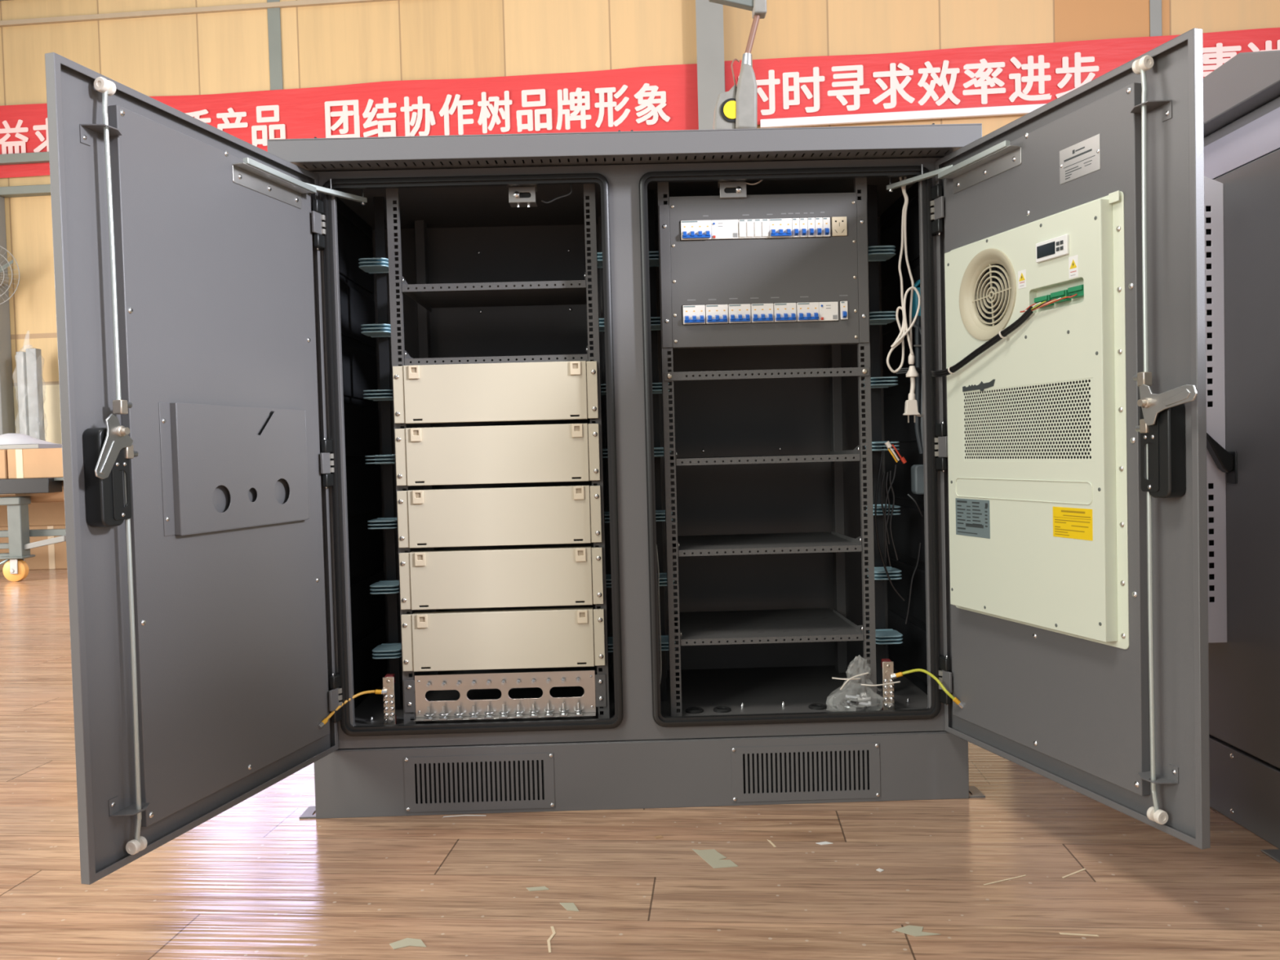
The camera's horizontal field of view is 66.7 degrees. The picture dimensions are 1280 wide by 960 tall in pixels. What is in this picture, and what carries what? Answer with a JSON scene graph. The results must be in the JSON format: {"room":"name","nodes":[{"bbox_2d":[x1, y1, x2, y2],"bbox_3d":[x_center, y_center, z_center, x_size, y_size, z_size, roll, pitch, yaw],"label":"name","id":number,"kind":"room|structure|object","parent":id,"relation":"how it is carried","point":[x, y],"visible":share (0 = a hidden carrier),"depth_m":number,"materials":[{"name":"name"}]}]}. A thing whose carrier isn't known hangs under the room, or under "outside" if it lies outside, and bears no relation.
{"room":"factory workshop","nodes":[
{"label":"factory workshop","id":0,"kind":"room"},
{"bbox_2d":[0,568,1279,959],"bbox_3d":[-0.987,0.800,2.382,26.000,0.001,18.000,-1,2,5],"label":"floor","id":1,"kind":"structure","parent":0,"point":[255,880],"depth_m":1.92,"materials":[{"name":"brown wood"}]},
{"bbox_2d":[16,348,44,440],"bbox_3d":[-5.355,-0.288,8.568,0.256,2.042,0.199,-2,2,-1],"label":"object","id":2,"kind":"object","parent":1,"relation":"on","point":[28,362],"visible":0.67,"depth_m":8.52,"materials":[{"name":"white plastic"}]},
{"bbox_2d":[0,477,66,582],"bbox_3d":[-5.527,0.388,7.460,3.081,0.765,0.740,-2,2,-1],"label":"trolley","id":3,"kind":"object","parent":1,"relation":"on","point":[27,491],"visible":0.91,"depth_m":7.18,"materials":[{"name":"grey metal"}]},
{"bbox_2d":[0,449,8,479],"bbox_3d":[-5.234,-0.114,7.538,0.895,0.222,0.432,-2,2,-1],"label":"cardboard box","id":4,"kind":"object","parent":3,"relation":"on","point":[3,453],"visible":0.35,"depth_m":7.33,"materials":[{"name":"beige cardboard"}]},
{"bbox_2d":[0,444,62,449],"bbox_3d":[-4.810,-0.254,7.531,0.510,0.034,0.350,-2,2,-1],"label":"plate","id":5,"kind":"object","parent":4,"relation":"on","point":[19,446],"visible":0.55,"depth_m":7.36,"materials":[{"name":"grey metal"}]},
{"bbox_2d":[0,433,57,444],"bbox_3d":[-5.012,-0.314,7.532,0.850,0.092,0.340,-2,2,-1],"label":"plastic sheet","id":6,"kind":"object","parent":5,"relation":"on","point":[6,438],"visible":0.92,"depth_m":7.45,"materials":[{"name":"grey plastic"}]},
{"bbox_2d":[7,448,63,478],"bbox_3d":[-4.437,-0.135,7.548,0.670,0.222,0.432,-2,2,-1],"label":"cardboard box","id":7,"kind":"object","parent":3,"relation":"on","point":[38,462],"visible":0.51,"depth_m":7.33,"materials":[{"name":"beige cardboard"}]},
{"bbox_2d":[0,524,66,570],"bbox_3d":[-4.997,0.553,8.241,0.950,0.360,0.472,-2,2,-1],"label":"cardboard box","id":8,"kind":"object","parent":1,"relation":"on","point":[54,556],"visible":0.21,"depth_m":8.01,"materials":[{"name":"beige cardboard"}]},
{"bbox_2d":[0,493,65,526],"bbox_3d":[-4.971,0.242,8.243,1.020,0.260,0.452,-2,2,-1],"label":"cardboard box","id":9,"kind":"object","parent":8,"relation":"on","point":[47,513],"visible":0.13,"depth_m":8.02,"materials":[{"name":"beige cardboard"}]},
{"bbox_2d":[389,937,426,949],"bbox_3d":[-0.401,0.804,1.688,0.067,0.001,0.037,-2,2,-1],"label":"scrap","id":10,"kind":"object","parent":1,"relation":"on","point":[406,942],"visible":1,"depth_m":1.69,"materials":[{"name":"beige paper"}]},
{"bbox_2d":[525,886,549,891],"bbox_3d":[-0.199,0.793,1.887,0.045,0.001,0.015,-2,2,-7],"label":"scrap","id":11,"kind":"object","parent":1,"relation":"on","point":[536,888],"visible":1,"depth_m":1.89,"materials":[{"name":"beige paper"}]},
{"bbox_2d":[546,926,555,952],"bbox_3d":[-0.154,0.798,1.689,0.013,0.001,0.090,-2,2,-1],"label":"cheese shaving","id":12,"kind":"object","parent":1,"relation":"on","point":[552,927],"visible":1,"depth_m":1.69,"materials":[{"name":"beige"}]},
{"bbox_2d":[560,902,578,911],"bbox_3d":[-0.129,0.794,1.808,0.022,0.001,0.049,-2,2,-29],"label":"scrap","id":13,"kind":"object","parent":1,"relation":"on","point":[568,906],"visible":1,"depth_m":1.81,"materials":[{"name":"beige paper"}]},
{"bbox_2d":[44,27,1210,884],"bbox_3d":[0.003,-0.025,2.260,1.878,1.605,1.446,-2,2,-1],"label":"tall cabinet","id":14,"kind":"object","parent":1,"relation":"on","point":[213,296],"depth_m":2.26,"materials":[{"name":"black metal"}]},
{"bbox_2d":[358,257,388,273],"bbox_3d":[-0.654,-0.533,2.414,0.072,0.024,0.088,-2,2,-1],"label":"holder","id":15,"kind":"object","parent":14,"relation":"attached to","point":[371,265],"visible":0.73,"depth_m":2.38,"materials":[{"name":"teal plastic"}]},
{"bbox_2d":[360,324,391,337],"bbox_3d":[-0.650,-0.372,2.418,0.072,0.024,0.088,-2,2,-1],"label":"holder","id":16,"kind":"object","parent":14,"relation":"attached to","point":[370,330],"visible":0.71,"depth_m":2.39,"materials":[{"name":"teal plastic"}]},
{"bbox_2d":[363,389,393,400],"bbox_3d":[-0.646,-0.212,2.423,0.072,0.024,0.088,-2,2,-1],"label":"holder","id":17,"kind":"object","parent":14,"relation":"attached to","point":[380,394],"visible":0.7,"depth_m":2.40,"materials":[{"name":"teal plastic"}]},
{"bbox_2d":[364,454,395,464],"bbox_3d":[-0.641,-0.051,2.428,0.072,0.024,0.088,-2,2,-1],"label":"holder","id":18,"kind":"object","parent":14,"relation":"attached to","point":[379,459],"visible":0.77,"depth_m":2.40,"materials":[{"name":"teal plastic"}]},
{"bbox_2d":[367,517,397,528],"bbox_3d":[-0.637,0.109,2.433,0.072,0.024,0.088,-2,2,-1],"label":"holder","id":19,"kind":"object","parent":14,"relation":"attached to","point":[380,522],"visible":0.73,"depth_m":2.40,"materials":[{"name":"teal plastic"}]},
{"bbox_2d":[369,580,399,594],"bbox_3d":[-0.633,0.269,2.437,0.072,0.024,0.088,-2,2,-1],"label":"holder","id":20,"kind":"object","parent":14,"relation":"attached to","point":[382,587],"visible":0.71,"depth_m":2.41,"materials":[{"name":"teal plastic"}]},
{"bbox_2d":[372,642,401,658],"bbox_3d":[-0.629,0.430,2.442,0.072,0.024,0.088,-2,2,-1],"label":"holder","id":21,"kind":"object","parent":14,"relation":"attached to","point":[384,651],"visible":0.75,"depth_m":2.41,"materials":[{"name":"teal plastic"}]},
{"bbox_2d":[382,673,396,724],"bbox_3d":[-0.601,0.531,2.336,0.027,0.122,0.041,-2,2,-1],"label":"bar","id":22,"kind":"object","parent":14,"relation":"on","point":[389,716],"visible":0.97,"depth_m":2.33,"materials":[{"name":"silver metal"}]},
{"bbox_2d":[317,689,386,729],"bbox_3d":[-0.675,0.532,2.270,0.180,0.060,0.039,-3,2,-45],"label":"ground wire","id":23,"kind":"object","parent":22,"relation":"attached to","point":[321,725],"visible":1,"depth_m":2.29,"materials":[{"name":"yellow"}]},
{"bbox_2d":[404,752,555,812],"bbox_3d":[-0.378,0.712,2.294,0.351,0.130,0.019,-2,2,-1],"label":"vent grille","id":24,"kind":"object","parent":14,"relation":"attached to","point":[434,782],"depth_m":2.29,"materials":[{"name":"grey metal"}]},
{"bbox_2d":[401,272,591,312],"bbox_3d":[-0.350,-0.477,2.494,0.438,0.037,0.362,-2,2,-1],"label":"shelf","id":25,"kind":"object","parent":14,"relation":"attached to","point":[428,296],"visible":1,"depth_m":2.46,"materials":[{"name":"black metal"}]},
{"bbox_2d":[404,346,591,365],"bbox_3d":[-0.345,-0.302,2.499,0.438,0.036,0.362,-2,2,-1],"label":"shelf","id":26,"kind":"object","parent":14,"relation":"attached to","point":[408,361],"visible":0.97,"depth_m":2.32,"materials":[{"name":"black metal"}]},
{"bbox_2d":[404,670,606,721],"bbox_3d":[-0.323,0.516,2.321,0.484,0.104,0.034,-2,2,-1],"label":"plate","id":27,"kind":"object","parent":14,"relation":"attached to","point":[504,707],"visible":1,"depth_m":2.34,"materials":[{"name":"silver metal"}]},
{"bbox_2d":[508,184,572,208],"bbox_3d":[-0.235,-0.686,2.313,0.150,0.072,0.055,-2,2,-1],"label":"switch","id":28,"kind":"object","parent":14,"relation":"attached to","point":[519,196],"visible":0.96,"depth_m":2.29,"materials":[{"name":"metal"}]},
{"bbox_2d":[597,252,602,268],"bbox_3d":[-0.085,-0.548,2.421,0.072,0.024,0.088,-2,2,-1],"label":"holder","id":29,"kind":"object","parent":14,"relation":"attached to","point":[599,254],"visible":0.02,"depth_m":2.39,"materials":[{"name":"teal plastic"}]},
{"bbox_2d":[608,636,613,652],"bbox_3d":[-0.059,0.414,2.449,0.072,0.024,0.088,-2,2,-1],"label":"holder","id":30,"kind":"object","parent":14,"relation":"attached to","point":[610,638],"visible":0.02,"depth_m":2.42,"materials":[{"name":"teal plastic"}]},
{"bbox_2d":[648,251,658,266],"bbox_3d":[0.028,-0.551,2.422,0.072,0.024,0.088,-2,2,-1],"label":"holder","id":31,"kind":"object","parent":14,"relation":"attached to","point":[653,255],"visible":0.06,"depth_m":2.40,"materials":[{"name":"teal plastic"}]},
{"bbox_2d":[650,316,660,330],"bbox_3d":[0.032,-0.391,2.427,0.072,0.024,0.088,-2,2,-1],"label":"holder","id":32,"kind":"object","parent":14,"relation":"attached to","point":[655,321],"visible":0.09,"depth_m":2.40,"materials":[{"name":"teal plastic"}]},
{"bbox_2d":[656,544,662,680],"bbox_3d":[0.038,0.345,2.321,0.014,0.381,0.032,0,2,43],"label":"lead","id":33,"kind":"object","parent":14,"relation":"attached to","point":[658,571],"visible":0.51,"depth_m":2.32,"materials":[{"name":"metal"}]},
{"bbox_2d":[652,382,669,393],"bbox_3d":[0.036,-0.230,2.431,0.072,0.024,0.088,-2,2,-1],"label":"holder","id":34,"kind":"object","parent":14,"relation":"attached to","point":[656,387],"visible":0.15,"depth_m":2.41,"materials":[{"name":"teal plastic"}]},
{"bbox_2d":[653,447,671,457],"bbox_3d":[0.041,-0.070,2.436,0.072,0.024,0.088,-2,2,-1],"label":"holder","id":35,"kind":"object","parent":14,"relation":"attached to","point":[658,451],"visible":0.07,"depth_m":2.47,"materials":[{"name":"teal plastic"}]},
{"bbox_2d":[655,510,672,521],"bbox_3d":[0.045,0.091,2.441,0.072,0.024,0.088,-2,2,-1],"label":"holder","id":36,"kind":"object","parent":14,"relation":"attached to","point":[660,514],"visible":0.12,"depth_m":2.42,"materials":[{"name":"teal plastic"}]},
{"bbox_2d":[659,573,674,586],"bbox_3d":[0.049,0.251,2.446,0.072,0.024,0.088,-2,2,-1],"label":"holder","id":37,"kind":"object","parent":14,"relation":"attached to","point":[663,576],"visible":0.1,"depth_m":2.42,"materials":[{"name":"teal plastic"}]},
{"bbox_2d":[658,635,675,650],"bbox_3d":[0.053,0.411,2.450,0.072,0.024,0.088,-2,2,-1],"label":"holder","id":38,"kind":"object","parent":14,"relation":"attached to","point":[664,638],"visible":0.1,"depth_m":2.42,"materials":[{"name":"teal plastic"}]},
{"bbox_2d":[681,305,705,324],"bbox_3d":[0.129,-0.394,2.336,0.053,0.044,0.068,-2,2,-1],"label":"circuit breaker","id":39,"kind":"object","parent":14,"relation":"attached to","point":[691,314],"visible":0.95,"depth_m":2.31,"materials":[{"name":"white plastic"}]},
{"bbox_2d":[680,219,738,240],"bbox_3d":[0.165,-0.595,2.331,0.137,0.045,0.068,-2,2,-1],"label":"circuit breaker","id":40,"kind":"object","parent":14,"relation":"attached to","point":[715,229],"visible":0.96,"depth_m":2.31,"materials":[{"name":"white plastic"}]},
{"bbox_2d":[704,304,728,324],"bbox_3d":[0.183,-0.396,2.337,0.053,0.044,0.068,-2,2,-1],"label":"circuit breaker","id":41,"kind":"object","parent":14,"relation":"attached to","point":[714,313],"visible":0.94,"depth_m":2.31,"materials":[{"name":"white plastic"}]},
{"bbox_2d":[727,303,751,324],"bbox_3d":[0.237,-0.397,2.338,0.053,0.044,0.068,-2,2,-1],"label":"circuit breaker","id":42,"kind":"object","parent":14,"relation":"attached to","point":[740,313],"visible":0.89,"depth_m":2.31,"materials":[{"name":"white plastic"}]},
{"bbox_2d":[717,179,763,198],"bbox_3d":[0.245,-0.699,2.319,0.112,0.072,0.055,-2,2,-1],"label":"switch","id":43,"kind":"object","parent":14,"relation":"attached to","point":[728,188],"visible":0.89,"depth_m":2.30,"materials":[{"name":"metal"}]},
{"bbox_2d":[737,218,768,239],"bbox_3d":[0.270,-0.598,2.336,0.072,0.045,0.061,-2,2,-1],"label":"protector","id":44,"kind":"object","parent":14,"relation":"attached to","point":[750,228],"visible":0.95,"depth_m":2.31,"materials":[{"name":"white plastic"}]},
{"bbox_2d":[751,303,773,323],"bbox_3d":[0.292,-0.399,2.338,0.053,0.044,0.068,-2,2,-1],"label":"circuit breaker","id":45,"kind":"object","parent":14,"relation":"attached to","point":[760,313],"visible":0.9,"depth_m":2.31,"materials":[{"name":"white plastic"}]},
{"bbox_2d":[670,445,860,465],"bbox_3d":[0.305,-0.064,2.535,0.444,0.036,0.402,-2,2,-1],"label":"shelf","id":46,"kind":"object","parent":14,"relation":"attached to","point":[854,455],"visible":0.99,"depth_m":2.33,"materials":[{"name":"silver metal"}]},
{"bbox_2d":[663,367,869,381],"bbox_3d":[0.303,-0.253,2.320,0.491,0.020,0.007,-2,2,-1],"label":"bar","id":47,"kind":"object","parent":14,"relation":"attached to","point":[855,371],"visible":1,"depth_m":2.32,"materials":[{"name":"grey metal"}]},
{"bbox_2d":[671,531,862,556],"bbox_3d":[0.310,0.155,2.541,0.444,0.035,0.402,-2,2,-1],"label":"shelf","id":48,"kind":"object","parent":14,"relation":"attached to","point":[802,541],"visible":0.99,"depth_m":2.44,"materials":[{"name":"silver metal"}]},
{"bbox_2d":[674,608,863,645],"bbox_3d":[0.316,0.371,2.548,0.444,0.035,0.402,-2,2,-1],"label":"shelf","id":49,"kind":"object","parent":14,"relation":"attached to","point":[812,624],"visible":1,"depth_m":2.48,"materials":[{"name":"silver metal"}]},
{"bbox_2d":[768,217,791,239],"bbox_3d":[0.334,-0.599,2.333,0.054,0.045,0.068,-2,2,-1],"label":"circuit breaker","id":50,"kind":"object","parent":14,"relation":"attached to","point":[778,228],"visible":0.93,"depth_m":2.31,"materials":[{"name":"white plastic"}]},
{"bbox_2d":[773,302,796,322],"bbox_3d":[0.346,-0.400,2.339,0.053,0.044,0.068,-2,2,-1],"label":"circuit breaker","id":51,"kind":"object","parent":14,"relation":"attached to","point":[783,312],"visible":0.94,"depth_m":2.31,"materials":[{"name":"white plastic"}]},
{"bbox_2d":[791,217,799,238],"bbox_3d":[0.370,-0.600,2.333,0.018,0.045,0.068,-2,2,-1],"label":"circuit breaker","id":52,"kind":"object","parent":14,"relation":"attached to","point":[795,221],"visible":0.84,"depth_m":2.31,"materials":[{"name":"white plastic"}]},
{"bbox_2d":[799,217,807,238],"bbox_3d":[0.389,-0.601,2.334,0.018,0.045,0.068,-2,2,-1],"label":"circuit breaker","id":53,"kind":"object","parent":14,"relation":"attached to","point":[803,221],"visible":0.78,"depth_m":2.31,"materials":[{"name":"white plastic"}]},
{"bbox_2d":[730,742,880,802],"bbox_3d":[0.392,0.692,2.304,0.351,0.130,0.019,-2,2,-1],"label":"vent grille","id":54,"kind":"object","parent":14,"relation":"attached to","point":[761,772],"depth_m":2.30,"materials":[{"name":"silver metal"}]},
{"bbox_2d":[806,217,815,238],"bbox_3d":[0.407,-0.601,2.334,0.018,0.045,0.068,-2,2,-1],"label":"circuit breaker","id":55,"kind":"object","parent":14,"relation":"attached to","point":[811,221],"visible":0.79,"depth_m":2.31,"materials":[{"name":"white plastic"}]},
{"bbox_2d":[795,302,838,322],"bbox_3d":[0.423,-0.402,2.340,0.098,0.044,0.068,-2,2,-1],"label":"circuit breaker","id":56,"kind":"object","parent":14,"relation":"attached to","point":[808,311],"visible":0.89,"depth_m":2.31,"materials":[{"name":"white plastic"}]},
{"bbox_2d":[814,217,822,237],"bbox_3d":[0.425,-0.602,2.334,0.018,0.045,0.068,-2,2,-1],"label":"circuit breaker","id":57,"kind":"object","parent":14,"relation":"attached to","point":[818,221],"visible":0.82,"depth_m":2.31,"materials":[{"name":"white plastic"}]},
{"bbox_2d":[822,217,830,237],"bbox_3d":[0.443,-0.602,2.334,0.018,0.045,0.068,-2,2,-1],"label":"circuit breaker","id":58,"kind":"object","parent":14,"relation":"attached to","point":[826,220],"visible":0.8,"depth_m":2.31,"materials":[{"name":"white plastic"}]},
{"bbox_2d":[829,216,847,237],"bbox_3d":[0.474,-0.604,2.327,0.035,0.044,0.034,-2,2,-1],"label":"power socket","id":59,"kind":"object","parent":14,"relation":"attached to","point":[838,224],"visible":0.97,"depth_m":2.31,"materials":[{"name":"beige plastic"}]},
{"bbox_2d":[836,301,848,321],"bbox_3d":[0.486,-0.405,2.341,0.017,0.044,0.068,-2,2,-1],"label":"circuit breaker","id":60,"kind":"object","parent":14,"relation":"attached to","point":[843,304],"visible":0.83,"depth_m":2.32,"materials":[{"name":"white plastic"}]},
{"bbox_2d":[831,672,900,689],"bbox_3d":[0.533,0.491,2.352,0.172,0.138,0.098,-2,2,-1],"label":"cable tie","id":61,"kind":"object","parent":14,"relation":"on","point":[853,677],"visible":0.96,"depth_m":2.31,"materials":[{"name":"white plastic"}]},
{"bbox_2d":[863,376,897,388],"bbox_3d":[0.603,-0.245,2.438,0.072,0.024,0.088,-2,2,-1],"label":"holder","id":62,"kind":"object","parent":14,"relation":"attached to","point":[876,382],"visible":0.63,"depth_m":2.41,"materials":[{"name":"teal plastic"}]},
{"bbox_2d":[867,245,895,262],"bbox_3d":[0.595,-0.566,2.429,0.072,0.024,0.088,-2,2,-1],"label":"holder","id":63,"kind":"object","parent":14,"relation":"attached to","point":[876,253],"visible":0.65,"depth_m":2.40,"materials":[{"name":"teal plastic"}]},
{"bbox_2d":[864,441,899,451],"bbox_3d":[0.608,-0.085,2.443,0.072,0.024,0.088,-2,2,-1],"label":"holder","id":64,"kind":"object","parent":14,"relation":"attached to","point":[876,446],"visible":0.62,"depth_m":2.41,"materials":[{"name":"teal plastic"}]},
{"bbox_2d":[869,311,896,324],"bbox_3d":[0.599,-0.406,2.434,0.072,0.024,0.088,-2,2,-1],"label":"holder","id":65,"kind":"object","parent":14,"relation":"attached to","point":[883,317],"visible":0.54,"depth_m":2.41,"materials":[{"name":"teal plastic"}]},
{"bbox_2d":[866,503,900,515],"bbox_3d":[0.612,0.075,2.448,0.072,0.024,0.088,-2,2,-1],"label":"holder","id":66,"kind":"object","parent":14,"relation":"attached to","point":[879,512],"visible":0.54,"depth_m":2.42,"materials":[{"name":"teal plastic"}]},
{"bbox_2d":[866,566,902,579],"bbox_3d":[0.616,0.236,2.453,0.072,0.024,0.088,-2,2,-1],"label":"holder","id":67,"kind":"object","parent":14,"relation":"attached to","point":[879,571],"visible":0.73,"depth_m":2.42,"materials":[{"name":"teal plastic"}]},
{"bbox_2d":[868,628,902,644],"bbox_3d":[0.620,0.396,2.457,0.072,0.024,0.088,-2,2,-1],"label":"holder","id":68,"kind":"object","parent":14,"relation":"attached to","point":[883,636],"visible":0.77,"depth_m":2.43,"materials":[{"name":"teal plastic"}]},
{"bbox_2d":[880,658,894,710],"bbox_3d":[0.599,0.500,2.350,0.027,0.128,0.041,-2,2,-1],"label":"bar","id":69,"kind":"object","parent":14,"relation":"on","point":[887,665],"visible":0.91,"depth_m":2.34,"materials":[{"name":"silver metal"}]},
{"bbox_2d":[890,668,963,708],"bbox_3d":[0.673,0.486,2.282,0.181,0.077,0.029,0,2,44],"label":"ground wire","id":70,"kind":"object","parent":69,"relation":"attached to","point":[893,676],"visible":1,"depth_m":2.27,"materials":[{"name":"yellow"}]},
{"bbox_2d":[874,440,923,624],"bbox_3d":[0.638,0.130,2.391,0.123,0.454,0.053,-2,2,-1],"label":"cable loom","id":71,"kind":"object","parent":14,"relation":"in","point":[887,444],"visible":1,"depth_m":2.38,"materials":[{"name":"black plastic"}]},
{"bbox_2d":[886,177,922,422],"bbox_3d":[0.633,-0.428,2.315,0.102,0.584,0.041,-2,2,-19],"label":"power cable","id":72,"kind":"object","parent":14,"relation":"hanging from","point":[911,404],"visible":0.98,"depth_m":2.31,"materials":[{"name":"beige plastic"}]},
{"bbox_2d":[910,279,920,318],"bbox_3d":[0.698,-0.455,2.450,0.022,0.106,0.040,-2,2,-1],"label":"clip","id":73,"kind":"object","parent":14,"relation":"attached to","point":[915,299],"visible":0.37,"depth_m":2.43,"materials":[{"name":"teal plastic"}]},
{"bbox_2d":[911,315,924,494],"bbox_3d":[0.697,-0.188,2.422,0.040,0.447,0.040,-2,2,-1],"label":"conduit","id":74,"kind":"object","parent":14,"relation":"attached to","point":[917,470],"visible":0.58,"depth_m":2.42,"materials":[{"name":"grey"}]},
{"bbox_2d":[895,306,1032,377],"bbox_3d":[0.698,-0.287,2.137,0.066,0.115,0.500,-2,2,-10],"label":"cable","id":75,"kind":"object","parent":14,"relation":"attached to","point":[1002,333],"visible":0.91,"depth_m":2.04,"materials":[{"name":"black plastic"}]},
{"bbox_2d":[944,190,1128,648],"bbox_3d":[0.770,-0.108,1.968,0.040,0.814,0.524,-2,2,-16],"label":"air conditioner","id":76,"kind":"object","parent":14,"relation":"attached to","point":[1037,449],"visible":1,"depth_m":1.89,"materials":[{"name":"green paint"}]},
{"bbox_2d":[956,500,987,534],"bbox_3d":[0.723,0.082,2.117,0.001,0.071,0.110,-2,2,-16],"label":"print","id":77,"kind":"object","parent":76,"relation":"attached to","point":[980,526],"depth_m":2.12},
{"bbox_2d":[1054,510,1091,535],"bbox_3d":[0.809,0.081,1.821,0.001,0.048,0.099,-2,2,-16],"label":"print","id":78,"kind":"object","parent":76,"relation":"attached to","point":[1067,511],"depth_m":1.82},
{"bbox_2d":[1063,146,1095,179],"bbox_3d":[0.818,-0.594,1.811,0.001,0.049,0.082,-2,2,-16],"label":"print","id":79,"kind":"object","parent":14,"relation":"attached to","point":[1079,162],"depth_m":1.81,"materials":[{"name":"grey"}]},
{"bbox_2d":[692,848,737,868],"bbox_3d":[0.154,0.780,2.009,0.048,0.001,0.117,-2,2,-22],"label":"scrap","id":80,"kind":"object","parent":1,"relation":"on","point":[713,858],"visible":1,"depth_m":2.00,"materials":[{"name":"beige paper"}]},
{"bbox_2d":[708,0,766,128],"bbox_3d":[0.299,-0.586,3.791,0.440,2.619,0.440,-2,2,-1],"label":"screwdriving arm","id":81,"kind":"object","parent":1,"relation":"on","point":[736,108],"visible":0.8,"depth_m":3.70},
{"bbox_2d":[893,924,941,936],"bbox_3d":[0.479,0.781,1.685,0.076,0.001,0.038,-2,2,-1],"label":"scrap","id":82,"kind":"object","parent":1,"relation":"on","point":[915,931],"visible":1,"depth_m":1.68,"materials":[{"name":"beige paper"}]},
{"bbox_2d":[1203,49,1279,862],"bbox_3d":[1.613,-0.091,2.622,1.040,1.629,1.700,-2,2,-1],"label":"tall cabinet","id":83,"kind":"object","parent":1,"relation":"on","point":[1242,96],"visible":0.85,"depth_m":2.06,"materials":[{"name":"grey metal"}]},
{"bbox_2d":[1204,176,1226,643],"bbox_3d":[1.185,-0.176,2.241,0.180,1.065,0.245,-2,2,-1],"label":"strip","id":84,"kind":"object","parent":83,"relation":"attached to","point":[1215,187],"depth_m":2.12,"materials":[{"name":"grey paint"}]},
{"bbox_2d":[0,0,1279,444],"bbox_3d":[-2.153,-2.952,8.518,22.000,7.200,0.128,-1,2,5],"label":"wall","id":85,"kind":"structure","parent":0,"point":[397,40],"depth_m":8.39,"materials":[{"name":"brown wood"}]},
{"bbox_2d":[0,195,14,494],"bbox_3d":[-5.848,-0.940,8.754,0.303,3.360,0.159,-1,2,5],"label":"trim","id":86,"kind":"structure","parent":85,"relation":"attached to","point":[6,399],"depth_m":8.74,"materials":[{"name":"grey metal"}]},
{"bbox_2d":[0,245,19,304],"bbox_3d":[-5.670,-1.786,8.614,0.550,0.550,0.334,-2,2,-1],"label":"wall fan","id":87,"kind":"object","parent":85,"relation":"attached to","point":[4,278],"visible":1,"depth_m":8.46,"materials":[{"name":"grey metal"}]},
{"bbox_2d":[0,151,49,164],"bbox_3d":[-6.746,-2.839,8.781,4.800,0.080,0.062,-1,2,5],"label":"trim","id":88,"kind":"structure","parent":85,"relation":"attached to","point":[39,157],"depth_m":8.64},
{"bbox_2d":[0,184,50,197],"bbox_3d":[-5.013,-2.597,8.661,1.440,0.073,0.099,-1,2,5],"label":"trim","id":89,"kind":"structure","parent":85,"relation":"attached to","point":[39,189],"depth_m":8.66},
{"bbox_2d":[0,0,395,26],"bbox_3d":[-2.192,-4.169,8.404,22.000,0.040,0.042,-1,2,5],"label":"trim","id":90,"kind":"structure","parent":85,"relation":"attached to","point":[286,4],"depth_m":8.55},
{"bbox_2d":[266,0,283,90],"bbox_3d":[-3.214,-4.535,8.490,0.115,3.580,0.013,-1,2,5],"label":"trim","id":91,"kind":"structure","parent":85,"relation":"attached to","point":[273,14],"depth_m":8.51,"materials":[{"name":"grey metal"}]},
{"bbox_2d":[0,63,698,177],"bbox_3d":[-3.029,-3.103,8.495,7.065,0.645,0.046,-1,2,5],"label":"banner","id":92,"kind":"object","parent":85,"relation":"attached to","point":[660,97],"visible":0.66,"depth_m":8.38,"materials":[{"name":"red fabric"}]},
{"bbox_2d":[695,0,724,129],"bbox_3d":[0.604,-2.913,8.123,0.224,7.000,0.198,-1,2,5],"label":"pillar","id":93,"kind":"structure","parent":85,"relation":"attached to","point":[708,15],"depth_m":8.01,"materials":[{"name":"white paint"}]},
{"bbox_2d":[760,103,1046,128],"bbox_3d":[3.655,-3.036,7.892,5.320,0.067,0.040,-1,2,5],"label":"trim","id":94,"kind":"structure","parent":85,"relation":"attached to","point":[1026,108],"depth_m":8.01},
{"bbox_2d":[724,27,1279,124],"bbox_3d":[3.359,-3.304,7.945,5.305,0.554,0.044,-1,2,5],"label":"banner","id":95,"kind":"object","parent":85,"relation":"attached to","point":[1021,74],"visible":0.71,"depth_m":8.02,"materials":[{"name":"red fabric"}]},
{"bbox_2d":[1149,0,1162,36],"bbox_3d":[4.204,-3.002,7.909,0.094,7.000,0.013,-1,2,5],"label":"trim","id":96,"kind":"structure","parent":85,"relation":"attached to","point":[1155,6],"depth_m":7.88,"materials":[{"name":"grey metal"}]},
{"bbox_2d":[844,697,858,706],"bbox_3d":[0.507,0.533,2.322,0.017,0.019,0.034,-3,2,-33],"label":"bolt","id":97,"kind":"object","parent":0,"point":[848,701],"visible":1,"depth_m":2.32,"materials":[{"name":"silver metal"}]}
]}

